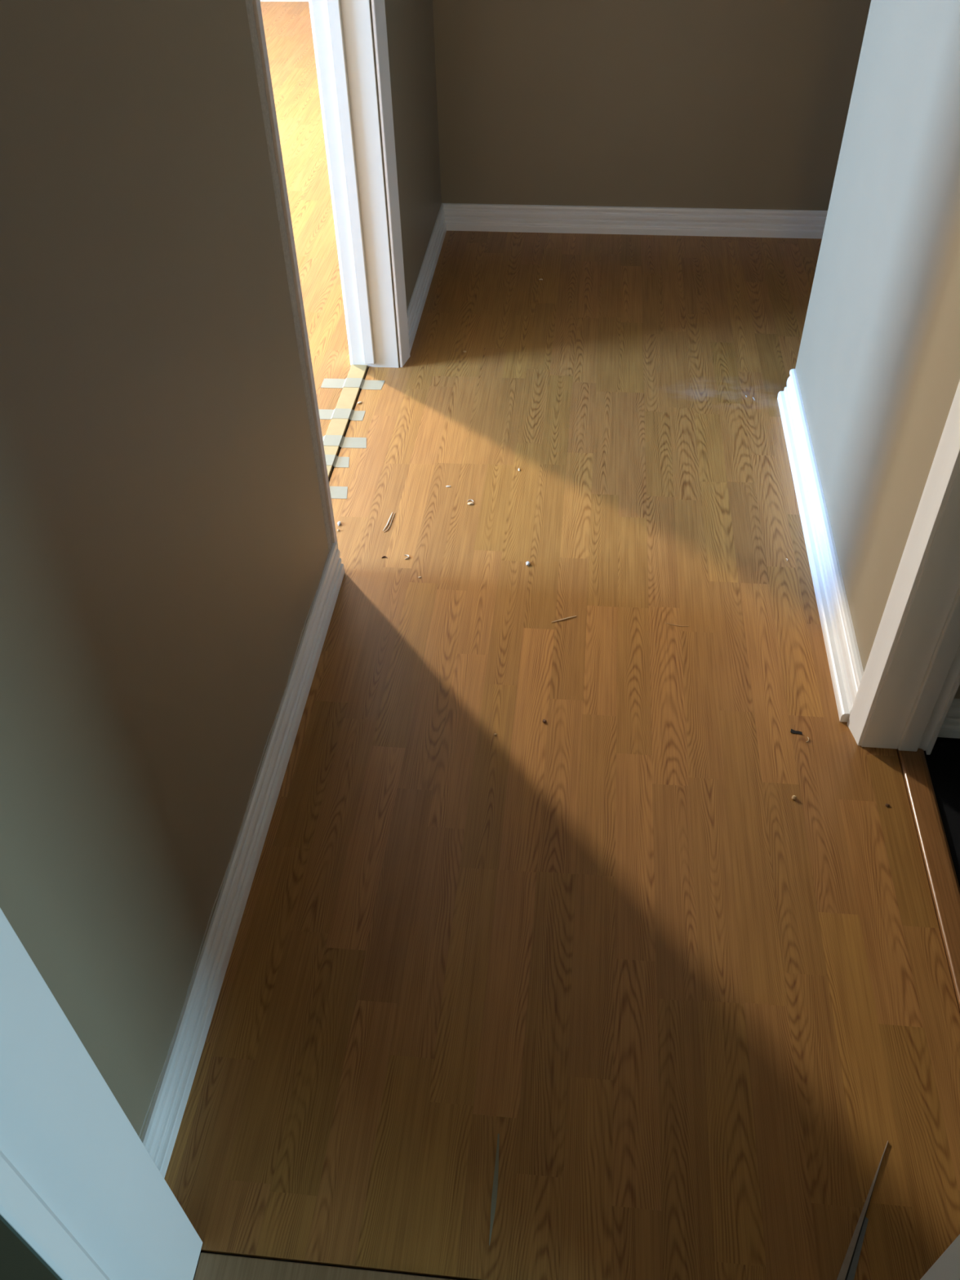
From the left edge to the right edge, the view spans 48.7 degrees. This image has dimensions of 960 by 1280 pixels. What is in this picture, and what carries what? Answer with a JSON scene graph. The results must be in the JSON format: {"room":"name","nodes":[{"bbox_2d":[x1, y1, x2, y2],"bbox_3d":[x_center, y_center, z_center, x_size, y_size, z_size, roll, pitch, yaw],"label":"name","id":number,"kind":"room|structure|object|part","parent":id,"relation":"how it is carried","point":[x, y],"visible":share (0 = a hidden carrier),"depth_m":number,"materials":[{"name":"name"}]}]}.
{"room":"hallway","nodes":[
{"label":"hallway","id":0,"kind":"room"},
{"bbox_2d":[0,1214,62,1279],"bbox_3d":[0.038,-0.017,0.428,3.200,2.448,0.155,3,44,5],"label":"wall","id":1,"kind":"structure","parent":0,"point":[19,1260],"depth_m":0.90,"materials":[{"name":"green paint"}]},
{"bbox_2d":[0,907,959,1279],"bbox_3d":[0.042,0.092,0.547,0.992,2.110,0.171,3,44,5],"label":"door frame","id":2,"kind":"structure","parent":1,"relation":"in","point":[79,1184],"depth_m":0.96,"materials":[{"name":"white paint"}]},
{"bbox_2d":[0,0,441,1139],"bbox_3d":[-0.377,-1.204,1.683,0.129,2.448,3.200,3,44,5],"label":"wall","id":3,"kind":"structure","parent":0,"point":[164,551],"depth_m":1.27,"materials":[{"name":"beige paint"}]},
{"bbox_2d":[138,541,344,1177],"bbox_3d":[-0.374,0.279,1.819,0.016,0.100,1.350,3,44,5],"label":"baseboard","id":4,"kind":"structure","parent":3,"relation":"attached to","point":[160,1133],"depth_m":1.69,"materials":[{"name":"white paint"}]},
{"bbox_2d":[244,0,332,552],"bbox_3d":[-0.345,-0.875,1.614,0.022,2.050,0.038,3,44,5],"label":"wall edge","id":5,"kind":"structure","parent":3,"relation":"attached to","point":[256,52],"depth_m":1.81,"materials":[{"name":"white semigloss paint"}]},
{"bbox_2d":[252,0,409,549],"bbox_3d":[-0.355,-1.239,1.950,0.173,2.118,0.996,3,44,5],"label":"door frame","id":6,"kind":"structure","parent":3,"relation":"in","point":[344,37],"depth_m":2.58,"materials":[{"name":"white paint"}]},
{"bbox_3d":[-0.385,-1.564,2.288,0.019,2.114,0.068,3,44,5],"label":"casing","id":7,"kind":"part","parent":6,"relation":"part of","materials":[{"name":"white paint"}]},
{"bbox_3d":[-0.232,-1.555,2.276,0.019,2.116,0.068,3,44,5],"label":"casing","id":8,"kind":"part","parent":6,"relation":"part of","materials":[{"name":"white paint"}]},
{"bbox_2d":[407,203,446,353],"bbox_3d":[-0.166,-1.148,3.317,0.016,0.088,0.887,3,44,5],"label":"baseboard","id":9,"kind":"structure","parent":3,"relation":"attached to","point":[415,307],"depth_m":3.28,"materials":[{"name":"white paint"}]},
{"bbox_2d":[259,0,308,1],"bbox_3d":[-2.087,-2.547,3.139,3.929,2.448,5.900,3,44,5],"label":"wall","id":10,"kind":"structure","parent":0,"point":[260,0],"depth_m":5.96,"materials":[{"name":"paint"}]},
{"bbox_2d":[193,1252,453,1279],"bbox_3d":[0.063,0.856,1.279,0.860,0.009,0.130,3,44,5],"label":"floor","id":11,"kind":"structure","parent":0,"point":[210,1266],"depth_m":1.34,"materials":[{"name":"brown wood"}]},
{"bbox_2d":[164,1,959,1279],"bbox_3d":[-0.849,-0.435,2.694,6.800,0.062,9.500,3,44,5],"label":"floor","id":12,"kind":"structure","parent":0,"point":[695,1007],"depth_m":1.80,"materials":[{"name":"brown laminate"}]},
{"bbox_2d":[329,486,347,498],"bbox_3d":[-0.390,-0.359,2.555,0.147,0.006,0.052,3,44,5],"label":"tape strip","id":13,"kind":"object","parent":12,"relation":"on","point":[336,492],"visible":0.21,"depth_m":2.55,"materials":[{"name":"white paper"}]},
{"bbox_2d":[324,364,368,479],"bbox_3d":[-0.383,-0.467,2.675,0.045,0.014,0.940,3,44,5],"label":"trim","id":14,"kind":"structure","parent":12,"relation":"on","point":[348,396],"depth_m":2.83,"materials":[{"name":"beige wood"}]},
{"bbox_2d":[324,454,349,467],"bbox_3d":[-0.397,-0.448,2.648,0.147,0.006,0.049,3,44,5],"label":"tape strip","id":15,"kind":"object","parent":14,"relation":"on","point":[336,461],"visible":0.5,"depth_m":2.65,"materials":[{"name":"white paper"}]},
{"bbox_2d":[318,408,365,420],"bbox_3d":[-0.380,-0.597,2.804,0.147,0.006,0.052,3,44,5],"label":"tape strip","id":16,"kind":"object","parent":14,"relation":"on","point":[339,413],"visible":0.88,"depth_m":2.80,"materials":[{"name":"white paper"}]},
{"bbox_2d":[322,435,366,448],"bbox_3d":[-0.380,-0.508,2.711,0.186,0.006,0.048,2,44,3],"label":"tape strip","id":17,"kind":"object","parent":14,"relation":"on","point":[341,441],"visible":0.67,"depth_m":2.71,"materials":[{"name":"white paper"}]},
{"bbox_2d":[320,377,385,389],"bbox_3d":[-0.350,-0.706,2.917,0.170,0.006,0.052,3,44,5],"label":"tape strip","id":18,"kind":"object","parent":14,"relation":"on","point":[361,383],"visible":1,"depth_m":2.92,"materials":[{"name":"white paper"}]},
{"bbox_2d":[382,511,392,530],"bbox_3d":[-0.213,-0.276,2.464,0.005,0.004,0.073,9,45,11],"label":"cheese shaving","id":19,"kind":"object","parent":12,"relation":"on","point":[392,512],"visible":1,"depth_m":2.46,"materials":[{"name":"beige food"}]},
{"bbox_2d":[488,1133,499,1245],"bbox_3d":[0.020,0.728,1.409,0.007,0.001,0.140,3,44,5],"label":"laminate sliver","id":20,"kind":"object","parent":12,"relation":"on","point":[494,1197],"visible":1,"depth_m":1.41,"materials":[{"name":"brown laminate"}]},
{"bbox_2d":[790,728,802,734],"bbox_3d":[0.589,0.171,1.975,0.022,0.002,0.009,11,45,13],"label":"flake","id":21,"kind":"object","parent":12,"relation":"on","point":[792,730],"visible":1,"depth_m":1.97,"materials":[{"name":"brown wood"}]},
{"bbox_2d":[896,748,959,1013],"bbox_3d":[0.745,0.499,1.630,0.048,0.015,0.923,3,44,5],"label":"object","id":22,"kind":"structure","parent":12,"relation":"on","point":[944,885],"depth_m":1.77,"materials":[{"name":"brown wood"}]},
{"bbox_2d":[432,0,871,210],"bbox_3d":[1.142,-2.272,2.759,2.850,2.448,0.120,3,44,5],"label":"wall","id":23,"kind":"structure","parent":0,"point":[687,104],"depth_m":3.32,"materials":[{"name":"beige paint"}]},
{"bbox_2d":[442,203,827,239],"bbox_3d":[1.223,-1.374,3.513,2.721,0.088,0.016,3,44,5],"label":"baseboard","id":24,"kind":"structure","parent":23,"relation":"attached to","point":[597,220],"depth_m":3.57,"materials":[{"name":"white paint"}]},
{"bbox_2d":[836,1141,888,1279],"bbox_3d":[0.497,0.755,1.362,0.023,0.007,0.245,24,49,24],"label":"trim offcut","id":25,"kind":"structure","parent":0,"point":[847,1271],"depth_m":1.35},
{"bbox_2d":[795,0,959,671],"bbox_3d":[1.516,-0.737,1.139,1.659,2.448,2.150,3,44,5],"label":"wall","id":26,"kind":"structure","parent":0,"point":[877,367],"depth_m":1.94,"materials":[{"name":"beige paint"}]},
{"bbox_2d":[777,368,863,722],"bbox_3d":[0.748,-0.276,2.376,0.032,0.089,1.157,3,44,5],"label":"baseboard","id":27,"kind":"structure","parent":26,"relation":"attached to","point":[846,668],"depth_m":2.27,"materials":[{"name":"white paint"}]},
{"bbox_2d":[847,380,959,755],"bbox_3d":[0.696,-0.275,0.915,0.153,2.113,0.952,3,44,5],"label":"door frame","id":28,"kind":"structure","parent":26,"relation":"in","point":[909,684],"depth_m":1.75,"materials":[{"name":"white paint"}]},
{"bbox_3d":[0.806,-0.574,1.225,0.019,2.113,0.057,3,44,5],"label":"casing","id":29,"kind":"part","parent":28,"relation":"part of","materials":[{"name":"white paint"}]},
{"bbox_2d":[954,684,959,698],"bbox_3d":[1.674,-1.080,1.495,1.644,2.448,3.470,3,44,5],"label":"wall","id":30,"kind":"structure","parent":0,"point":[957,694],"depth_m":1.90,"materials":[{"name":"paint"}]},
{"bbox_2d":[937,698,959,738],"bbox_3d":[1.595,0.183,1.871,1.528,0.088,0.016,3,44,5],"label":"baseboard","id":31,"kind":"structure","parent":30,"relation":"attached to","point":[950,728],"depth_m":1.94,"materials":[{"name":"white paint"}]}
]}

